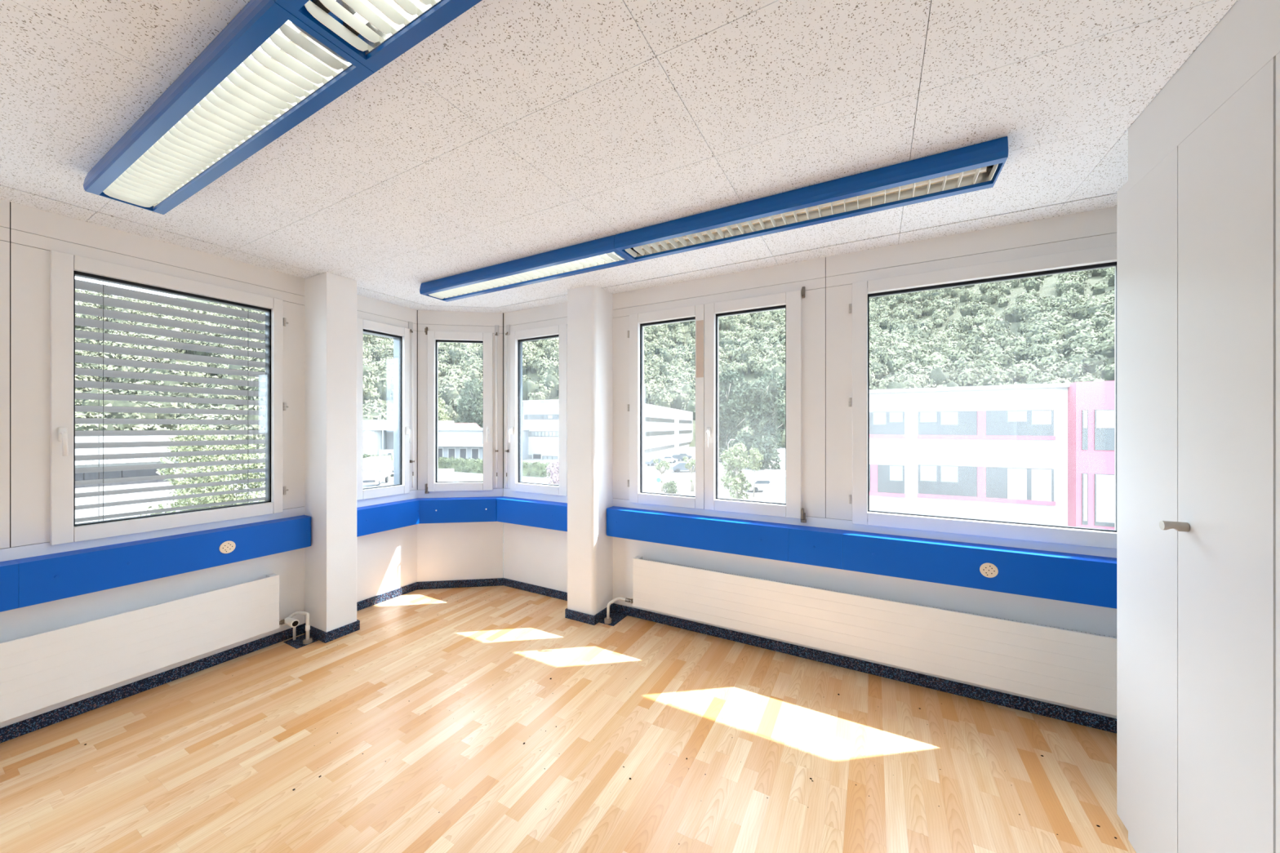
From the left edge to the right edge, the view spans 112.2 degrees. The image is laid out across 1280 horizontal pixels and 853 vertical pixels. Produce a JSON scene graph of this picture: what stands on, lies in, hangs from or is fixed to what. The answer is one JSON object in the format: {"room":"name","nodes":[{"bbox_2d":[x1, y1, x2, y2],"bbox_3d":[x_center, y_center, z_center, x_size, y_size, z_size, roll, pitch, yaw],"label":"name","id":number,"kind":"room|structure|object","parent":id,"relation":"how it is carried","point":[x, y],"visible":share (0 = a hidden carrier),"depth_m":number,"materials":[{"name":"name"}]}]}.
{"room":"empty office room","nodes":[
{"label":"empty office room","id":0,"kind":"room"},
{"bbox_2d":[0,199,305,728],"bbox_3d":[-3.108,0.200,1.768,0.090,2.500,3.340,0,0,29],"label":"wall","id":1,"kind":"structure","parent":0,"point":[28,234],"depth_m":2.15,"materials":[{"name":"white paint"}]},
{"bbox_2d":[0,623,304,743],"bbox_3d":[-3.111,1.417,1.655,0.012,0.066,3.140,0,0,29],"label":"baseboard","id":2,"kind":"structure","parent":1,"relation":"attached to","point":[11,731],"depth_m":2.33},
{"bbox_2d":[0,515,311,612],"bbox_3d":[-3.061,0.720,1.631,0.124,0.202,3.125,0,0,29],"label":"channel","id":3,"kind":"object","parent":1,"relation":"attached to","point":[33,580],"visible":1,"depth_m":2.27,"materials":[{"name":"blue paint"}]},
{"bbox_2d":[219,541,235,553],"bbox_3d":[-2.478,0.720,2.582,0.008,0.074,0.074,0,0,29],"label":"socket","id":4,"kind":"object","parent":3,"relation":"attached to","point":[225,547],"depth_m":2.58,"materials":[{"name":"beige plastic"}]},
{"bbox_2d":[0,573,312,722],"bbox_3d":[-2.911,1.208,1.927,0.204,0.483,2.403,0,0,31],"label":"radiator","id":5,"kind":"object","parent":1,"relation":"attached to","point":[38,671],"visible":1,"depth_m":2.26,"materials":[{"name":"white metal"}]},
{"bbox_2d":[49,249,288,545],"bbox_3d":[-2.648,-0.143,2.526,0.161,1.437,0.972,0,0,29],"label":"window","id":6,"kind":"structure","parent":1,"relation":"in","point":[64,267],"depth_m":2.27,"materials":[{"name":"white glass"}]},
{"bbox_2d":[75,279,265,522],"bbox_3d":[-2.792,-0.158,2.580,0.086,1.405,0.910,0,0,29],"label":"blind","id":7,"kind":"object","parent":6,"relation":"attached to","point":[79,284],"visible":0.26,"depth_m":2.55,"materials":[{"name":"grey metal"}]},
{"bbox_2d":[304,271,356,632],"bbox_3d":[-2.217,0.200,3.068,0.335,2.500,0.197,0,0,29],"label":"pillar","id":8,"kind":"structure","parent":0,"point":[331,299],"depth_m":2.97,"materials":[{"name":"white paint"}]},
{"bbox_2d":[303,619,359,643],"bbox_3d":[-2.190,1.417,3.054,0.297,0.066,0.221,0,0,29],"label":"baseboard","id":9,"kind":"structure","parent":8,"relation":"attached to","point":[324,637],"depth_m":2.96,"materials":[{"name":"stone"}]},
{"bbox_2d":[356,294,417,602],"bbox_3d":[-2.199,0.200,3.567,0.090,2.500,0.690,0,0,29],"label":"wall","id":10,"kind":"structure","parent":0,"point":[387,560],"depth_m":3.63,"materials":[{"name":"white paint"}]},
{"bbox_2d":[356,317,411,500],"bbox_3d":[-2.162,-0.143,3.589,0.201,1.437,0.444,0,0,29],"label":"window","id":11,"kind":"structure","parent":10,"relation":"in","point":[401,335],"depth_m":3.72,"materials":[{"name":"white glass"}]},
{"bbox_2d":[408,321,414,488],"bbox_3d":[-2.009,-0.200,3.779,0.044,1.460,0.038,0,0,29],"label":"blind crank","id":12,"kind":"object","parent":11,"relation":"attached to","point":[410,323],"visible":1,"depth_m":3.77,"materials":[{"name":"grey plastic"}]},
{"bbox_2d":[356,582,417,611],"bbox_3d":[-2.155,1.417,3.543,0.012,0.066,0.690,0,0,29],"label":"baseboard","id":13,"kind":"structure","parent":10,"relation":"attached to","point":[382,597],"depth_m":3.59,"materials":[{"name":"black stone"}]},
{"bbox_2d":[356,497,419,537],"bbox_3d":[-2.103,0.737,3.521,0.123,0.203,0.680,0,0,29],"label":"channel","id":14,"kind":"object","parent":10,"relation":"attached to","point":[371,519],"visible":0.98,"depth_m":3.50,"materials":[{"name":"blue paint"}]},
{"bbox_2d":[417,310,417,489],"bbox_3d":[-1.992,-0.245,3.849,0.006,1.610,0.006,0,0,29],"label":"trim","id":15,"kind":"structure","parent":10,"relation":"attached to","point":[417,310],"depth_m":3.85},
{"bbox_2d":[417,310,503,582],"bbox_3d":[-1.633,0.200,3.943,0.744,2.500,0.090,0,0,-8],"label":"wall","id":16,"kind":"structure","parent":0,"point":[451,551],"depth_m":3.90,"materials":[{"name":"white paint"}]},
{"bbox_2d":[424,326,493,493],"bbox_3d":[-1.633,-0.155,3.890,0.583,1.490,0.141,0,0,-8],"label":"window","id":17,"kind":"structure","parent":16,"relation":"in","point":[486,339],"depth_m":3.88,"materials":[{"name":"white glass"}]},
{"bbox_2d":[417,496,502,524],"bbox_3d":[-1.618,0.737,3.838,0.744,0.203,0.123,0,0,-8],"label":"channel","id":18,"kind":"object","parent":16,"relation":"attached to","point":[454,509],"visible":0.98,"depth_m":3.79,"materials":[{"name":"blue paint"}]},
{"bbox_2d":[417,577,502,589],"bbox_3d":[-1.626,1.417,3.893,0.744,0.066,0.012,0,0,-8],"label":"baseboard","id":19,"kind":"structure","parent":16,"relation":"attached to","point":[499,581],"depth_m":3.89,"materials":[{"name":"stone"}]},
{"bbox_2d":[494,324,498,488],"bbox_3d":[-1.309,-0.193,3.920,0.038,1.485,0.044,0,0,-8],"label":"blind crank","id":20,"kind":"object","parent":16,"relation":"attached to","point":[496,326],"visible":1,"depth_m":3.90,"materials":[{"name":"grey plastic"}]},
{"bbox_2d":[502,312,503,488],"bbox_3d":[-1.257,-0.245,3.947,0.006,1.610,0.006,0,0,29],"label":"trim","id":21,"kind":"structure","parent":16,"relation":"attached to","point":[503,313],"depth_m":3.94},
{"bbox_2d":[0,585,1136,852],"bbox_3d":[-0.649,1.509,1.078,5.210,0.121,4.675,0,0,29],"label":"floor","id":22,"kind":"structure","parent":0,"point":[213,759],"depth_m":1.89,"materials":[{"name":"brown wood"}]},
{"bbox_2d":[84,593,1116,844],"bbox_3d":[-0.508,1.448,2.322,4.666,0.005,2.131,0,0,21],"label":"crumbs","id":23,"kind":"object","parent":22,"relation":"on","point":[441,593],"visible":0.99,"depth_m":1.90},
{"bbox_2d":[1116,0,1279,852],"bbox_3d":[1.094,0.201,-0.235,0.673,2.499,3.826,0,0,29],"label":"closet","id":24,"kind":"object","parent":22,"relation":"on","point":[1198,205],"visible":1,"depth_m":1.17,"materials":[{"name":"laminate"}]},
{"bbox_2d":[567,284,613,615],"bbox_3d":[-0.384,0.200,3.332,0.245,2.500,0.260,0,0,29],"label":"column","id":25,"kind":"structure","parent":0,"point":[589,308],"depth_m":3.23,"materials":[{"name":"white paint"}]},
{"bbox_2d":[0,0,1237,312],"bbox_3d":[-0.649,-1.070,1.078,5.210,0.040,4.675,0,0,29],"label":"ceiling","id":26,"kind":"structure","parent":0,"point":[513,130],"depth_m":1.48,"materials":[{"name":"tile"}]},
{"bbox_2d":[83,0,481,214],"bbox_3d":[-0.780,-1.009,1.079,3.290,0.078,0.234,0,0,29],"label":"ceiling light","id":27,"kind":"object","parent":26,"relation":"attached to","point":[276,64],"visible":1,"depth_m":1.24,"materials":[{"name":"blue paint"}]},
{"bbox_2d":[311,0,330,13],"bbox_3d":[-0.764,-1.022,1.032,0.025,0.034,0.030,0,0,29],"label":"socket","id":28,"kind":"object","parent":27,"relation":"attached to","point":[317,5],"depth_m":1.03,"materials":[{"name":"white plastic"}]},
{"bbox_2d":[342,21,359,35],"bbox_3d":[-0.731,-1.022,1.091,0.025,0.034,0.030,0,0,29],"label":"socket","id":29,"kind":"object","parent":27,"relation":"attached to","point":[347,28],"depth_m":1.08,"materials":[{"name":"white plastic"}]},
{"bbox_2d":[419,136,1008,302],"bbox_3d":[-0.086,-1.009,2.432,3.319,0.078,0.234,0,0,29],"label":"ceiling light","id":30,"kind":"object","parent":26,"relation":"attached to","point":[978,166],"visible":1,"depth_m":2.04,"materials":[{"name":"blue paint"}]},
{"bbox_2d":[986,164,993,172],"bbox_3d":[1.372,-1.022,1.679,0.025,0.034,0.030,0,0,29],"label":"socket","id":31,"kind":"object","parent":30,"relation":"attached to","point":[989,168],"depth_m":1.67,"materials":[{"name":"plastic"}]},
{"bbox_2d":[503,206,1116,719],"bbox_3d":[0.704,0.200,2.941,4.410,2.500,0.090,0,0,29],"label":"wall","id":32,"kind":"structure","parent":0,"point":[532,555],"depth_m":2.66,"materials":[{"name":"white paint"}]},
{"bbox_2d":[496,496,567,531],"bbox_3d":[-0.873,0.737,3.675,0.938,0.203,0.123,0,0,29],"label":"channel","id":33,"kind":"object","parent":32,"relation":"attached to","point":[552,515],"visible":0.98,"depth_m":3.63,"materials":[{"name":"blue paint"}]},
{"bbox_2d":[507,324,567,496],"bbox_3d":[-0.884,-0.143,3.743,0.637,1.437,0.141,0,0,29],"label":"window","id":34,"kind":"structure","parent":32,"relation":"in","point":[514,433],"depth_m":3.78,"materials":[{"name":"white plastic"}]},
{"bbox_2d":[504,324,510,488],"bbox_3d":[-1.208,-0.193,3.903,0.038,1.485,0.044,0,0,29],"label":"blind crank","id":35,"kind":"object","parent":34,"relation":"attached to","point":[508,326],"visible":1,"depth_m":3.88,"materials":[{"name":"grey plastic"}]},
{"bbox_2d":[627,286,806,523],"bbox_3d":[0.476,-0.145,3.004,1.293,1.480,0.141,0,0,29],"label":"window","id":36,"kind":"structure","parent":32,"relation":"in","point":[706,316],"depth_m":2.99,"materials":[{"name":"white plastic"}]},
{"bbox_2d":[502,577,1116,733],"bbox_3d":[0.617,1.417,2.782,4.410,0.066,0.272,0,0,29],"label":"baseboard","id":37,"kind":"structure","parent":32,"relation":"attached to","point":[1050,710],"depth_m":2.56,"materials":[{"name":"black stone"}]},
{"bbox_2d":[604,555,1116,715],"bbox_3d":[1.121,1.210,2.542,3.056,0.481,0.213,0,0,29],"label":"radiator","id":38,"kind":"object","parent":32,"relation":"attached to","point":[1075,668],"visible":0.87,"depth_m":2.38,"materials":[{"name":"white metal"}]},
{"bbox_2d":[606,506,1116,608],"bbox_3d":[1.175,0.724,2.562,3.220,0.205,0.124,0,0,29],"label":"channel","id":39,"kind":"object","parent":32,"relation":"attached to","point":[1088,580],"visible":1,"depth_m":2.38,"materials":[{"name":"blue paint"}]},
{"bbox_2d":[979,563,998,577],"bbox_3d":[1.765,0.724,2.176,0.074,0.074,0.008,0,0,29],"label":"socket","id":40,"kind":"object","parent":39,"relation":"attached to","point":[986,570],"depth_m":2.17,"materials":[{"name":"beige plastic"}]},
{"bbox_2d":[848,244,1116,549],"bbox_3d":[1.805,-0.143,2.307,1.230,1.437,0.078,0,0,29],"label":"window","id":41,"kind":"structure","parent":32,"relation":"in","point":[1101,257],"depth_m":2.34,"materials":[{"name":"white plastic"}]},
{"label":"outside","id":42,"kind":"structure","parent":0,"visible":0},
{"bbox_2d":[75,447,785,524],"bbox_3d":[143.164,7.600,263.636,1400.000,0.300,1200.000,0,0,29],"label":"yard","id":43,"kind":"structure","parent":42,"point":[682,478],"depth_m":52.31,"materials":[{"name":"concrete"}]},
{"bbox_2d":[75,435,181,488],"bbox_3d":[-80.152,4.038,57.619,26.260,6.825,22.284,0,0,34],"label":"warehouse","id":44,"kind":"structure","parent":43,"relation":"on","point":[119,462],"depth_m":55.46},
{"bbox_2d":[139,424,265,515],"bbox_3d":[-18.816,3.880,19.460,6.244,8.122,5.338,0,0,29],"label":"birch tree","id":45,"kind":"object","parent":43,"relation":"on","point":[220,498],"visible":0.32,"depth_m":18.34,"materials":[{"name":"green plant"}]},
{"bbox_2d":[363,455,391,485],"bbox_3d":[-34.292,5.700,55.625,2.300,3.500,7.540,0,0,-20],"label":"truck","id":46,"kind":"object","parent":43,"relation":"on","point":[375,468],"visible":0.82,"depth_m":53.97,"materials":[{"name":"white metal"}]},
{"bbox_2d":[363,480,375,482],"bbox_3d":[-33.006,6.550,52.102,1.600,0.300,0.040,0,0,-20],"label":"grille","id":47,"kind":"object","parent":46,"relation":"attached to","point":[364,481],"depth_m":52.15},
{"bbox_2d":[390,453,393,476],"bbox_3d":[-37.187,5.700,67.653,2.300,3.500,7.540,0,0,-17],"label":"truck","id":48,"kind":"object","parent":43,"relation":"on","point":[392,461],"visible":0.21,"depth_m":64.13,"materials":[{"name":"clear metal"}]},
{"bbox_2d":[363,416,453,456],"bbox_3d":[-63.097,2.354,109.997,22.858,10.193,19.580,0,0,10],"label":"building","id":49,"kind":"structure","parent":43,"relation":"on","point":[378,434],"depth_m":102.27,"materials":[{"name":"white paint"}]},
{"bbox_2d":[438,397,452,421],"bbox_3d":[-61.780,-0.973,130.762,10.880,16.852,10.138,0,0,29],"label":"tree","id":50,"kind":"object","parent":43,"relation":"on","point":[441,413],"visible":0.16,"depth_m":130.04,"materials":[{"name":"green plant"}]},
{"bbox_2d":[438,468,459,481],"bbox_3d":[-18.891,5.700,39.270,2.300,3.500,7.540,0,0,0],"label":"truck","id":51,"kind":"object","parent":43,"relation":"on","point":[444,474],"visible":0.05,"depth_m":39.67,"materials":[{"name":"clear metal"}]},
{"bbox_2d":[363,453,559,477],"bbox_3d":[-31.690,6.325,72.983,60.237,2.898,4.308,0,0,29],"label":"hedge","id":52,"kind":"object","parent":43,"relation":"on","point":[535,468],"visible":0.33,"depth_m":70.29,"materials":[{"name":"green plant"}]},
{"bbox_2d":[442,422,480,427],"bbox_3d":[-49.630,3.162,116.000,10.800,8.577,6.800,0,0,0],"label":"roof","id":53,"kind":"structure","parent":43,"relation":"on","point":[451,424],"depth_m":114.65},
{"bbox_2d":[381,471,552,484],"bbox_3d":[-31.591,7.420,65.148,62.639,0.060,12.963,0,0,29],"label":"lawn","id":54,"kind":"structure","parent":43,"relation":"on","point":[463,477],"depth_m":61.77,"materials":[{"name":"green plant"}]},
{"bbox_2d":[456,377,482,427],"bbox_3d":[-54.067,-4.309,140.445,13.509,23.522,13.220,0,0,29],"label":"broadleaf tree","id":55,"kind":"object","parent":43,"relation":"on","point":[471,404],"visible":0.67,"depth_m":137.04,"materials":[{"name":"green plant"}]},
{"bbox_2d":[438,427,529,460],"bbox_3d":[-38.226,3.878,100.023,22.549,7.396,14.600,0,0,11],"label":"building","id":56,"kind":"structure","parent":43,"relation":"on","point":[465,443],"depth_m":95.10,"materials":[{"name":"white paint"}]},
{"bbox_2d":[542,458,559,484],"bbox_3d":[-10.106,5.648,51.882,3.257,3.611,2.611,0,0,29],"label":"bush","id":57,"kind":"object","parent":43,"relation":"on","point":[554,477],"visible":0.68,"depth_m":51.66,"materials":[{"name":"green plant"}]},
{"bbox_2d":[522,399,693,459],"bbox_3d":[-3.461,1.204,137.342,30.023,15.261,81.992,0,0,20],"label":"office building","id":58,"kind":"structure","parent":43,"relation":"on","point":[666,429],"depth_m":109.24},
{"bbox_2d":[644,457,667,466],"bbox_3d":[3.190,6.725,84.000,4.200,1.450,1.800,0,0,-29],"label":"parked car","id":59,"kind":"object","parent":43,"relation":"on","point":[649,461],"visible":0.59,"depth_m":83.00,"materials":[{"name":"white metal"}]},
{"bbox_2d":[656,477,660,493],"bbox_3d":[2.001,6.455,46.485,0.480,1.990,0.090,0,0,0],"label":"round road sign","id":60,"kind":"object","parent":43,"relation":"on","point":[658,480],"visible":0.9,"depth_m":46.44,"materials":[{"name":"white metal"}]},
{"bbox_2d":[653,457,671,491],"bbox_3d":[2.597,5.510,49.867,2.126,3.914,2.099,0,0,-2],"label":"tree","id":61,"kind":"object","parent":43,"relation":"on","point":[659,466],"visible":1,"depth_m":49.82,"materials":[{"name":"green plant"}]},
{"bbox_2d":[658,455,677,462],"bbox_3d":[5.696,6.725,90.000,4.200,1.450,1.800,0,0,-29],"label":"parked car","id":62,"kind":"object","parent":43,"relation":"on","point":[668,459],"visible":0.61,"depth_m":89.27,"materials":[{"name":"white metal"}]},
{"bbox_2d":[662,480,678,493],"bbox_3d":[3.338,6.741,46.938,1.634,1.927,2.068,0,0,-10],"label":"round shrub","id":63,"kind":"object","parent":43,"relation":"on","point":[671,486],"visible":0.94,"depth_m":46.73,"materials":[{"name":"green plant"}]},
{"bbox_2d":[667,454,684,461],"bbox_3d":[7.937,6.725,95.000,4.200,1.450,1.800,0,0,-29],"label":"parked car","id":64,"kind":"object","parent":43,"relation":"on","point":[678,457],"visible":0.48,"depth_m":94.28,"materials":[{"name":"white metal"}]},
{"bbox_2d":[670,462,695,472],"bbox_3d":[7.473,6.652,72.000,4.620,1.595,1.980,0,0,-11],"label":"parked car","id":65,"kind":"object","parent":43,"relation":"on","point":[677,467],"visible":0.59,"depth_m":70.93,"materials":[{"name":"white metal"}]},
{"bbox_2d":[675,453,692,459],"bbox_3d":[9.873,6.725,100.000,4.200,1.450,1.800,0,0,-29],"label":"parked car","id":66,"kind":"object","parent":43,"relation":"on","point":[682,455],"visible":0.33,"depth_m":99.34,"materials":[{"name":"white metal"}]},
{"bbox_2d":[682,456,695,491],"bbox_3d":[6.062,5.422,49.861,2.143,4.088,2.122,0,0,0],"label":"tree","id":67,"kind":"object","parent":43,"relation":"on","point":[689,465],"visible":0.71,"depth_m":49.82,"materials":[{"name":"green plant"}]},
{"bbox_2d":[719,368,749,462],"bbox_3d":[18.793,-2.077,92.994,11.672,20.732,10.450,0,0,29],"label":"broadleaf tree","id":68,"kind":"object","parent":43,"relation":"on","point":[728,428],"visible":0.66,"depth_m":90.88,"materials":[{"name":"green plant"}]},
{"bbox_2d":[719,442,752,500],"bbox_3d":[8.900,4.498,40.036,2.796,6.130,3.164,0,0,-30],"label":"street tree","id":69,"kind":"object","parent":43,"relation":"on","point":[735,460],"visible":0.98,"depth_m":39.69,"materials":[{"name":"green plant"}]},
{"bbox_2d":[745,446,764,497],"bbox_3d":[12.212,4.750,46.009,2.018,5.407,1.851,0,0,29],"label":"young tree","id":70,"kind":"object","parent":43,"relation":"on","point":[753,454],"visible":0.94,"depth_m":45.84,"materials":[{"name":"green plant"}]},
{"bbox_2d":[743,478,770,493],"bbox_3d":[14.304,6.725,50.000,4.200,1.450,1.800,0,0,-9],"label":"parked car","id":71,"kind":"object","parent":43,"relation":"on","point":[760,483],"visible":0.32,"depth_m":49.08,"materials":[{"name":"white metal"}]},
{"bbox_2d":[730,369,785,470],"bbox_3d":[22.670,-1.063,77.312,11.822,19.187,11.357,0,0,29],"label":"tree","id":72,"kind":"object","parent":43,"relation":"on","point":[766,425],"visible":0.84,"depth_m":76.34,"materials":[{"name":"green plant"}]},
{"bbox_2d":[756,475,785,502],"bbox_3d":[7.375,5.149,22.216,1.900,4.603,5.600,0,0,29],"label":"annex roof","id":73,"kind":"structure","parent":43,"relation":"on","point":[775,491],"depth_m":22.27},
{"bbox_2d":[764,469,785,480],"bbox_3d":[18.114,6.450,54.000,4.800,2.000,1.800,0,0,23],"label":"van","id":74,"kind":"object","parent":43,"relation":"on","point":[769,474],"visible":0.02,"depth_m":53.80,"materials":[{"name":"white metal"}]},
{"bbox_2d":[869,380,1115,529],"bbox_3d":[28.335,2.373,31.469,25.079,10.154,13.390,0,0,26],"label":"office building","id":75,"kind":"structure","parent":43,"relation":"on","point":[1036,453],"depth_m":27.82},
{"bbox_2d":[873,412,885,424],"bbox_3d":[17.171,-0.629,30.825,0.784,0.868,0.045,0,0,26],"label":"roller blind","id":76,"kind":"object","parent":75,"relation":"hanging from","point":[879,418],"depth_m":30.81,"materials":[{"name":"white fabric"}]},
{"bbox_2d":[889,466,902,480],"bbox_3d":[18.088,3.247,30.369,0.784,1.043,0.045,0,0,26],"label":"roller blind","id":77,"kind":"object","parent":75,"relation":"hanging from","point":[895,472],"depth_m":30.35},
{"bbox_2d":[889,412,902,422],"bbox_3d":[18.088,-0.721,30.369,0.784,0.684,0.045,0,0,26],"label":"roller blind","id":78,"kind":"object","parent":75,"relation":"hanging from","point":[894,416],"depth_m":30.35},
{"bbox_2d":[920,465,936,481],"bbox_3d":[19.799,3.161,29.518,0.943,1.055,0.045,0,0,26],"label":"roller blind","id":79,"kind":"object","parent":75,"relation":"hanging from","point":[927,473],"depth_m":29.52,"materials":[{"name":"white fabric"}]},
{"bbox_2d":[920,412,936,422],"bbox_3d":[19.799,-0.698,29.518,0.943,0.677,0.045,0,0,26],"label":"roller blind","id":80,"kind":"object","parent":75,"relation":"hanging from","point":[924,416],"depth_m":29.51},
{"bbox_2d":[941,466,958,482],"bbox_3d":[20.859,3.161,28.991,0.943,1.055,0.045,0,0,26],"label":"roller blind","id":81,"kind":"object","parent":75,"relation":"hanging from","point":[948,473],"depth_m":28.96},
{"bbox_2d":[941,412,958,424],"bbox_3d":[20.859,-0.608,28.991,0.943,0.859,0.045,0,0,26],"label":"roller blind","id":82,"kind":"object","parent":75,"relation":"hanging from","point":[947,418],"depth_m":28.96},
{"bbox_2d":[1007,468,1026,499],"bbox_3d":[24.038,3.658,27.411,0.943,2.049,0.045,0,0,26],"label":"roller blind","id":83,"kind":"object","parent":75,"relation":"hanging from","point":[1016,477],"depth_m":27.39,"materials":[{"name":"white fabric"}]},
{"bbox_2d":[1007,410,1026,422],"bbox_3d":[24.038,-0.698,27.411,0.943,0.677,0.045,0,0,26],"label":"roller blind","id":84,"kind":"object","parent":75,"relation":"hanging from","point":[1012,415],"depth_m":27.40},
{"bbox_2d":[1031,469,1051,501],"bbox_3d":[25.097,3.658,26.884,0.943,2.049,0.045,0,0,26],"label":"roller blind","id":85,"kind":"object","parent":75,"relation":"hanging from","point":[1041,478],"depth_m":26.86,"materials":[{"name":"white fabric"}]},
{"bbox_2d":[1031,410,1051,424],"bbox_3d":[25.097,-0.608,26.884,0.943,0.859,0.045,0,0,26],"label":"roller blind","id":86,"kind":"object","parent":75,"relation":"hanging from","point":[1038,417],"depth_m":26.86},
{"bbox_2d":[1083,474,1087,520],"bbox_3d":[26.044,4.108,25.151,0.145,2.719,0.035,0,0,26],"label":"roller blind","id":87,"kind":"object","parent":75,"relation":"hanging from","point":[1085,476],"depth_m":25.14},
{"bbox_2d":[1083,410,1087,427],"bbox_3d":[26.044,-0.475,25.151,0.145,1.010,0.035,0,0,26],"label":"roller blind","id":88,"kind":"object","parent":75,"relation":"hanging from","point":[1085,412],"depth_m":25.14,"materials":[{"name":"white fabric"}]},
{"bbox_2d":[1096,475,1115,523],"bbox_3d":[26.866,4.108,24.742,0.900,2.719,0.035,0,0,26],"label":"roller blind","id":89,"kind":"object","parent":75,"relation":"hanging from","point":[1105,484],"depth_m":24.75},
{"bbox_2d":[1096,409,1115,427],"bbox_3d":[26.866,-0.475,24.742,0.900,1.010,0.035,0,0,26],"label":"roller blind","id":90,"kind":"object","parent":75,"relation":"hanging from","point":[1104,418],"depth_m":24.75,"materials":[{"name":"white fabric"}]},
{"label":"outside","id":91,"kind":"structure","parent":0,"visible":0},
{"bbox_2d":[75,272,1115,448],"bbox_3d":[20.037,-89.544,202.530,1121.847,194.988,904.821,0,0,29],"label":"hillside","id":92,"kind":"structure","parent":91,"point":[1047,290],"depth_m":290.57,"materials":[{"name":"green plant"}]},
{"bbox_2d":[75,266,1115,457],"bbox_3d":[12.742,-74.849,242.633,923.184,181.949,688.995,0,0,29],"label":"forest","id":93,"kind":"object","parent":92,"relation":"on","point":[902,357],"visible":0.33,"depth_m":219.81,"materials":[{"name":"green plant"}]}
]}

